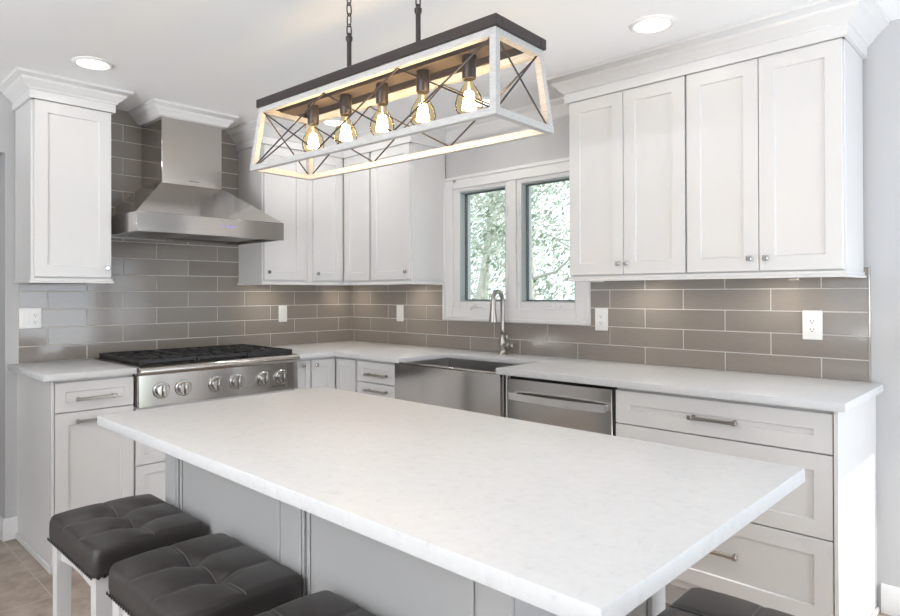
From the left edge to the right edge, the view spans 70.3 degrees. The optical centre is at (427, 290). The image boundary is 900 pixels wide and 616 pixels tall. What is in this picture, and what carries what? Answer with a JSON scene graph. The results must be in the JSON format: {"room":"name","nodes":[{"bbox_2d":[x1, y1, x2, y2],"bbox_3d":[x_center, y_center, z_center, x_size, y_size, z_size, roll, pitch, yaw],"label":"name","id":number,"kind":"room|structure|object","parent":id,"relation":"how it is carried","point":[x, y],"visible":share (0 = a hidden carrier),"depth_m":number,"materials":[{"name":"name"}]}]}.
{"room":"kitchen","nodes":[
{"label":"kitchen","id":0,"kind":"room"},
{"bbox_2d":[0,91,348,518],"bbox_3d":[-2.750,0.120,2.870,0.130,2.360,6.300,0,0,45],"label":"wall","id":1,"kind":"structure","parent":0,"point":[8,289],"depth_m":3.35,"materials":[{"name":"grey paint"}]},
{"bbox_2d":[0,516,16,541],"bbox_3d":[-2.231,1.245,3.376,0.149,0.112,0.066,0,0,39],"label":"baseboard","id":2,"kind":"structure","parent":1,"relation":"attached to","point":[8,526],"depth_m":3.33,"materials":[{"name":"white paint"}]},
{"bbox_2d":[13,99,113,283],"bbox_3d":[-1.915,-0.491,3.370,0.342,0.908,0.393,0,0,45],"label":"upper cabinet","id":3,"kind":"object","parent":1,"relation":"attached to","point":[63,152],"visible":1,"depth_m":3.26,"materials":[{"name":"white paint"}]},
{"bbox_2d":[0,67,133,114],"bbox_3d":[-1.899,-1.002,3.357,0.406,0.114,0.537,0,0,45],"label":"crown molding","id":4,"kind":"structure","parent":3,"relation":"attached to","point":[21,85],"depth_m":3.23,"materials":[{"name":"white paint"}]},
{"bbox_2d":[18,108,350,363],"bbox_3d":[-1.376,-0.335,4.163,0.008,1.446,2.232,0,0,45],"label":"tile backsplash","id":5,"kind":"structure","parent":1,"relation":"attached to","point":[162,294],"depth_m":3.91,"materials":[{"name":"grey tile"}]},
{"bbox_2d":[19,308,41,328],"bbox_3d":[-2.115,0.148,3.401,0.009,0.109,0.105,0,0,45],"label":"outlet plate","id":6,"kind":"object","parent":5,"relation":"attached to","point":[29,318],"visible":1,"depth_m":3.40,"materials":[{"name":"white plastic"}]},
{"bbox_2d":[22,312,28,324],"bbox_3d":[-2.129,0.148,3.382,0.003,0.066,0.033,0,0,45],"label":"rocker switch","id":7,"kind":"object","parent":6,"relation":"attached to","point":[25,315],"depth_m":3.38,"materials":[{"name":"white plastic"}]},
{"bbox_2d":[32,312,38,324],"bbox_3d":[-2.097,0.149,3.415,0.002,0.066,0.033,0,0,45],"label":"receptacle","id":8,"kind":"object","parent":6,"relation":"attached to","point":[35,315],"depth_m":3.41,"materials":[{"name":"white plastic"}]},
{"bbox_2d":[279,305,286,321],"bbox_3d":[-1.020,0.163,4.506,0.009,0.116,0.068,0,0,45],"label":"outlet plate","id":9,"kind":"object","parent":5,"relation":"attached to","point":[282,308],"visible":1,"depth_m":4.50,"materials":[{"name":"white plastic"}]},
{"bbox_2d":[281,309,284,317],"bbox_3d":[-1.018,0.163,4.504,0.003,0.066,0.033,0,0,45],"label":"rocker switch","id":10,"kind":"object","parent":9,"relation":"attached to","point":[282,310],"depth_m":4.50,"materials":[{"name":"white plastic"}]},
{"bbox_2d":[111,116,283,244],"bbox_3d":[-1.376,-0.681,3.771,0.545,0.754,0.875,0,0,45],"label":"range hood","id":11,"kind":"object","parent":1,"relation":"attached to","point":[181,197],"visible":0.97,"depth_m":3.68,"materials":[{"name":"silver metal"}]},
{"bbox_2d":[129,98,238,129],"bbox_3d":[-1.455,-1.021,3.823,0.366,0.074,0.513,0,0,45],"label":"crown molding","id":12,"kind":"structure","parent":11,"relation":"attached to","point":[154,108],"depth_m":3.69,"materials":[{"name":"white paint"}]},
{"bbox_2d":[237,144,308,284],"bbox_3d":[-1.025,-0.483,4.268,0.342,0.894,0.356,0,0,45],"label":"upper cabinet","id":13,"kind":"object","parent":1,"relation":"attached to","point":[283,198],"visible":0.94,"depth_m":4.17,"materials":[{"name":"white paint"}]},
{"bbox_2d":[0,539,891,615],"bbox_3d":[-0.929,1.342,2.050,7.000,0.100,8.000,0,0,45],"label":"floor","id":14,"kind":"structure","parent":0,"point":[26,588],"depth_m":2.79,"materials":[{"name":"beige stone"}]},
{"bbox_2d":[16,374,133,573],"bbox_3d":[-1.806,0.858,3.263,0.650,0.884,0.380,0,0,45],"label":"base cabinet","id":15,"kind":"object","parent":14,"relation":"on","point":[66,461],"visible":0.68,"depth_m":3.07,"materials":[{"name":"white paint"}]},
{"bbox_2d":[8,359,136,381],"bbox_3d":[-1.817,0.401,3.250,0.640,0.030,0.414,0,0,45],"label":"countertop","id":16,"kind":"structure","parent":15,"relation":"on","point":[85,368],"depth_m":3.13,"materials":[{"name":"white stone"}]},
{"bbox_2d":[94,344,299,407],"bbox_3d":[-1.318,0.468,3.705,0.703,0.236,0.926,0,0,45],"label":"gas rangetop","id":17,"kind":"object","parent":16,"relation":"on","point":[187,374],"visible":1,"depth_m":3.47,"materials":[{"name":"silver metal"}]},
{"bbox_2d":[47,494,204,615],"bbox_3d":[-0.868,0.970,1.841,0.397,0.642,0.311,0,0,45],"label":"counter stool","id":18,"kind":"object","parent":14,"relation":"on","point":[90,539],"visible":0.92,"depth_m":1.77,"materials":[{"name":"grey leather"}]},
{"bbox_2d":[106,533,301,615],"bbox_3d":[-0.526,0.967,1.502,0.397,0.642,0.311,0,0,45],"label":"counter stool","id":19,"kind":"object","parent":14,"relation":"on","point":[216,574],"visible":0.99,"depth_m":1.45,"materials":[{"name":"grey leather"}]},
{"bbox_2d":[134,389,291,500],"bbox_3d":[-1.354,0.945,3.738,0.605,0.712,0.924,0,0,45],"label":"base cabinet","id":20,"kind":"object","parent":14,"relation":"on","point":[149,462],"visible":0.09,"depth_m":3.26,"materials":[{"name":"white paint"}]},
{"bbox_2d":[292,359,309,389],"bbox_3d":[-0.971,0.859,4.107,0.631,0.884,0.124,0,0,45],"label":"base cabinet","id":21,"kind":"object","parent":14,"relation":"on","point":[303,364],"visible":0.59,"depth_m":3.92,"materials":[{"name":"white paint"}]},
{"bbox_2d":[255,590,375,615],"bbox_3d":[-0.188,0.965,1.167,0.397,0.642,0.311,0,0,45],"label":"counter stool","id":22,"kind":"object","parent":14,"relation":"on","point":[325,602],"visible":1,"depth_m":1.30,"materials":[{"name":"grey leather"}]},
{"bbox_2d":[309,356,358,391],"bbox_3d":[-0.583,0.860,4.372,0.810,0.884,0.796,0,0,45],"label":"base cabinet","id":23,"kind":"object","parent":14,"relation":"on","point":[335,372],"visible":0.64,"depth_m":4.02,"materials":[{"name":"white paint"}]},
{"bbox_2d":[270,341,883,412],"bbox_3d":[0.291,0.396,3.419,3.398,0.030,0.922,0,0,45],"label":"countertop","id":24,"kind":"structure","parent":23,"relation":"on","point":[800,392],"depth_m":2.81,"materials":[{"name":"white stone"}]},
{"bbox_2d":[395,358,517,416],"bbox_3d":[0.228,0.538,3.516,0.759,0.270,0.453,0,0,45],"label":"farmhouse sink","id":25,"kind":"object","parent":24,"relation":"in","point":[461,384],"visible":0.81,"depth_m":3.34,"materials":[{"name":"silver metal"}]},
{"bbox_2d":[489,289,514,354],"bbox_3d":[0.418,0.188,3.764,0.154,0.388,0.124,0,0,-18],"label":"kitchen faucet","id":26,"kind":"object","parent":24,"relation":"on","point":[503,345],"visible":1,"depth_m":3.78,"materials":[{"name":"silver metal"}]},
{"bbox_2d":[357,359,394,398],"bbox_3d":[-0.104,0.857,4.006,0.384,0.884,0.641,0,0,45],"label":"base cabinet","id":27,"kind":"object","parent":14,"relation":"on","point":[377,378],"visible":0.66,"depth_m":3.80,"materials":[{"name":"white paint"}]},
{"bbox_2d":[97,387,804,615],"bbox_3d":[-0.104,0.831,1.628,1.688,0.914,0.834,0,0,45],"label":"kitchen island","id":28,"kind":"object","parent":14,"relation":"on","point":[387,506],"visible":0.87,"depth_m":1.28,"materials":[{"name":"white stone"}]},
{"bbox_2d":[506,375,510,417],"bbox_3d":[0.325,0.854,3.607,0.786,0.884,0.605,0,0,45],"label":"base cabinet","id":29,"kind":"object","parent":14,"relation":"on","point":[507,376],"visible":0.02,"depth_m":3.12,"materials":[{"name":"white paint"}]},
{"bbox_2d":[507,376,616,435],"bbox_3d":[0.781,0.853,3.104,0.568,0.878,0.657,0,0,45],"label":"dishwasher","id":30,"kind":"object","parent":14,"relation":"on","point":[585,407],"visible":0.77,"depth_m":2.87,"materials":[{"name":"grey metal"}]},
{"bbox_2d":[657,587,793,615],"bbox_3d":[0.559,0.963,1.176,0.311,0.642,0.397,0,0,45],"label":"counter stool","id":31,"kind":"object","parent":14,"relation":"on","point":[696,601],"visible":1,"depth_m":1.30,"materials":[{"name":"grey leather"}]},
{"bbox_2d":[616,388,878,615],"bbox_3d":[1.295,0.847,2.628,0.829,0.884,0.650,0,0,45],"label":"base cabinet","id":32,"kind":"object","parent":14,"relation":"on","point":[813,552],"visible":0.49,"depth_m":2.30,"materials":[{"name":"white paint"}]},
{"bbox_2d":[0,0,899,135],"bbox_3d":[-0.935,-1.118,2.061,7.000,0.100,8.000,0,0,45],"label":"ceiling","id":33,"kind":"structure","parent":0,"point":[224,56],"depth_m":2.68,"materials":[{"name":"white paint"}]},
{"bbox_2d":[71,56,113,70],"bbox_3d":[-1.563,-1.057,2.982,0.176,0.010,0.176,0,0,45],"label":"recessed light","id":34,"kind":"object","parent":33,"relation":"in","point":[86,62],"visible":1,"depth_m":2.97,"materials":[{"name":"white plastic"}]},
{"bbox_2d":[76,59,108,68],"bbox_3d":[-1.563,-1.057,2.982,0.138,0.001,0.138,0,0,45],"label":"diffuser","id":35,"kind":"object","parent":34,"relation":"attached to","point":[83,63],"depth_m":2.97,"materials":[{"name":"white plastic"}]},
{"bbox_2d":[321,118,348,126],"bbox_3d":[-0.582,-1.055,4.018,0.176,0.010,0.176,0,0,45],"label":"recessed light","id":36,"kind":"object","parent":33,"relation":"in","point":[333,122],"visible":0.75,"depth_m":4.01,"materials":[{"name":"white plastic"}]},
{"bbox_2d":[324,120,344,125],"bbox_3d":[-0.582,-1.055,4.018,0.138,0.001,0.138,0,0,45],"label":"diffuser","id":37,"kind":"object","parent":36,"relation":"attached to","point":[327,122],"depth_m":4.01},
{"bbox_2d":[250,0,553,180],"bbox_3d":[-0.138,-0.741,1.933,1.032,0.660,0.258,0,0,42],"label":"linear chandelier","id":38,"kind":"object","parent":33,"relation":"hanging from","point":[492,43],"visible":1,"depth_m":1.81,"materials":[{"name":"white wood"}]},
{"bbox_2d":[302,105,323,151],"bbox_3d":[-0.386,-0.540,2.157,0.075,0.163,0.075,0,0,45],"label":"bulb","id":39,"kind":"object","parent":38,"relation":"attached to","point":[313,113],"depth_m":2.15,"materials":[{"name":"clear glass"}]},
{"bbox_2d":[334,94,356,143],"bbox_3d":[-0.262,-0.541,2.044,0.075,0.163,0.075,0,0,45],"label":"bulb","id":40,"kind":"object","parent":38,"relation":"attached to","point":[346,99],"depth_m":2.03,"materials":[{"name":"clear glass"}]},
{"bbox_2d":[370,82,393,134],"bbox_3d":[-0.138,-0.542,1.932,0.075,0.163,0.075,0,0,45],"label":"bulb","id":41,"kind":"object","parent":38,"relation":"attached to","point":[382,92],"depth_m":1.92,"materials":[{"name":"clear glass"}]},
{"bbox_2d":[410,69,435,125],"bbox_3d":[-0.013,-0.543,1.820,0.075,0.163,0.075,0,0,45],"label":"bulb","id":42,"kind":"object","parent":38,"relation":"attached to","point":[422,87],"depth_m":1.81,"materials":[{"name":"clear glass"}]},
{"bbox_2d":[455,54,482,113],"bbox_3d":[0.111,-0.544,1.707,0.075,0.163,0.075,0,0,45],"label":"bulb","id":43,"kind":"object","parent":38,"relation":"attached to","point":[469,68],"depth_m":1.70,"materials":[{"name":"clear glass"}]},
{"bbox_2d":[469,97,488,107],"bbox_3d":[0.309,-1.059,3.602,0.176,0.010,0.176,0,0,45],"label":"recessed light","id":44,"kind":"object","parent":33,"relation":"in","point":[486,99],"visible":0.3,"depth_m":3.58,"materials":[{"name":"white plastic"}]},
{"bbox_2d":[629,14,675,33],"bbox_3d":[0.902,-1.066,2.565,0.176,0.010,0.176,0,0,45],"label":"recessed light","id":45,"kind":"object","parent":33,"relation":"in","point":[651,24],"visible":1,"depth_m":2.56,"materials":[{"name":"white plastic"}]},
{"bbox_2d":[634,18,669,31],"bbox_3d":[0.902,-1.065,2.565,0.138,0.001,0.138,0,0,45],"label":"diffuser","id":46,"kind":"object","parent":45,"relation":"attached to","point":[641,24],"depth_m":2.56,"materials":[{"name":"white plastic"}]},
{"bbox_2d":[352,19,899,610],"bbox_3d":[0.899,0.114,3.585,4.050,2.360,0.150,0,0,45],"label":"wall","id":47,"kind":"structure","parent":0,"point":[881,68],"depth_m":2.57,"materials":[{"name":"grey paint"}]},
{"bbox_2d":[307,153,372,284],"bbox_3d":[-0.593,-0.483,4.517,0.606,0.894,0.606,0,0,45],"label":"upper cabinet","id":48,"kind":"object","parent":47,"relation":"attached to","point":[338,207],"visible":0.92,"depth_m":4.40,"materials":[{"name":"white paint"}]},
{"bbox_2d":[226,117,447,158],"bbox_3d":[-0.574,-0.995,4.204,1.523,0.128,0.594,0,0,2],"label":"crown molding","id":49,"kind":"structure","parent":48,"relation":"attached to","point":[243,135],"depth_m":4.14,"materials":[{"name":"white paint"}]},
{"bbox_2d":[370,143,445,284],"bbox_3d":[-0.140,-0.485,4.255,0.406,0.894,0.342,0,0,45],"label":"upper cabinet","id":50,"kind":"object","parent":47,"relation":"attached to","point":[407,223],"visible":0.93,"depth_m":4.14,"materials":[{"name":"white paint"}]},
{"bbox_2d":[442,157,590,325],"bbox_3d":[0.529,-0.275,3.897,1.098,0.936,0.149,0,0,45],"label":"window","id":51,"kind":"structure","parent":47,"relation":"in","point":[462,197],"depth_m":3.99,"materials":[{"name":"white paint"}]},
{"bbox_2d":[517,172,575,311],"bbox_3d":[0.715,-0.273,3.712,0.425,0.793,0.149,0,0,45],"label":"window","id":52,"kind":"structure","parent":47,"relation":"in","point":[524,204],"depth_m":3.82,"materials":[{"name":"white paint"}]},
{"bbox_2d":[351,266,870,382],"bbox_3d":[0.601,0.146,3.767,3.358,0.471,0.010,0,0,45],"label":"tile backsplash","id":53,"kind":"structure","parent":47,"relation":"attached to","point":[749,325],"depth_m":3.11,"materials":[{"name":"grey tile"}]},
{"bbox_2d":[397,305,403,320],"bbox_3d":[-0.197,0.161,4.546,0.070,0.116,0.009,0,0,45],"label":"outlet plate","id":54,"kind":"object","parent":53,"relation":"attached to","point":[399,307],"visible":1,"depth_m":4.54,"materials":[{"name":"white plastic"}]},
{"bbox_2d":[398,308,400,317],"bbox_3d":[-0.199,0.161,4.544,0.033,0.066,0.003,0,0,45],"label":"rocker switch","id":55,"kind":"object","parent":54,"relation":"attached to","point":[399,309],"depth_m":4.54,"materials":[{"name":"white plastic"}]},
{"bbox_2d":[595,308,607,330],"bbox_3d":[0.933,0.154,3.428,0.076,0.122,0.009,0,0,45],"label":"outlet plate","id":56,"kind":"object","parent":53,"relation":"attached to","point":[601,314],"visible":1,"depth_m":3.42,"materials":[{"name":"white plastic"}]},
{"bbox_2d":[598,313,603,324],"bbox_3d":[0.931,0.154,3.426,0.033,0.066,0.002,0,0,45],"label":"receptacle","id":57,"kind":"object","parent":56,"relation":"attached to","point":[600,315],"depth_m":3.42,"materials":[{"name":"white plastic"}]},
{"bbox_2d":[802,310,822,339],"bbox_3d":[1.642,0.148,2.725,0.076,0.125,0.009,0,0,45],"label":"outlet plate","id":58,"kind":"object","parent":53,"relation":"attached to","point":[812,320],"visible":1,"depth_m":2.72,"materials":[{"name":"white plastic"}]},
{"bbox_2d":[808,317,816,332],"bbox_3d":[1.640,0.148,2.724,0.033,0.066,0.002,0,0,45],"label":"receptacle","id":59,"kind":"object","parent":58,"relation":"attached to","point":[812,321],"depth_m":2.72,"materials":[{"name":"white plastic"}]},
{"bbox_2d":[567,76,687,281],"bbox_3d":[1.018,-0.494,3.109,0.601,0.894,0.342,0,0,45],"label":"upper cabinet","id":60,"kind":"object","parent":47,"relation":"attached to","point":[628,148],"visible":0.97,"depth_m":2.98,"materials":[{"name":"white paint"}]},
{"bbox_2d":[446,0,889,143],"bbox_3d":[0.844,-1.003,3.244,2.403,0.128,0.415,0,0,45],"label":"crown molding","id":61,"kind":"structure","parent":60,"relation":"attached to","point":[860,22],"depth_m":2.68,"materials":[{"name":"white paint"}]},
{"bbox_2d":[686,38,866,279],"bbox_3d":[1.447,-0.497,2.685,0.604,0.894,0.342,0,0,45],"label":"upper cabinet","id":62,"kind":"object","parent":47,"relation":"attached to","point":[775,141],"visible":1,"depth_m":2.55,"materials":[{"name":"white paint"}]},
{"bbox_2d":[881,583,899,615],"bbox_3d":[2.565,1.230,2.838,0.669,0.112,1.464,0,0,45],"label":"baseboard","id":63,"kind":"structure","parent":47,"relation":"attached to","point":[890,595],"depth_m":2.53,"materials":[{"name":"white paint"}]},
{"label":"outside","id":64,"kind":"structure","parent":0,"visible":0},
{"bbox_3d":[10.017,1.907,22.768,50.000,0.100,39.750,0,0,45],"label":"ground","id":65,"kind":"structure","parent":64,"visible":0},
{"bbox_2d":[471,192,545,298],"bbox_3d":[1.593,-1.702,14.407,3.345,7.096,3.700,0,0,-3],"label":"tree","id":66,"kind":"object","parent":65,"relation":"on","point":[477,278],"visible":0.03,"depth_m":14.42,"materials":[{"name":"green plant"}]},
{"bbox_2d":[471,181,568,299],"bbox_3d":[1.270,-0.678,10.260,2.964,5.021,3.351,0,0,45],"label":"tree","id":67,"kind":"object","parent":65,"relation":"on","point":[481,288],"visible":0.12,"depth_m":10.20,"materials":[{"name":"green plant"}]},
{"bbox_2d":[471,181,573,299],"bbox_3d":[1.225,-0.726,7.643,2.420,5.096,2.569,0,0,31],"label":"tree","id":68,"kind":"object","parent":65,"relation":"on","point":[544,276],"visible":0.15,"depth_m":7.47,"materials":[{"name":"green plant"}]},
{"bbox_2d":[531,181,569,270],"bbox_3d":[2.923,-1.387,11.310,3.370,6.442,3.327,0,0,-21],"label":"tree","id":69,"kind":"object","parent":65,"relation":"on","point":[545,186],"visible":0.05,"depth_m":11.80,"materials":[{"name":"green plant"}]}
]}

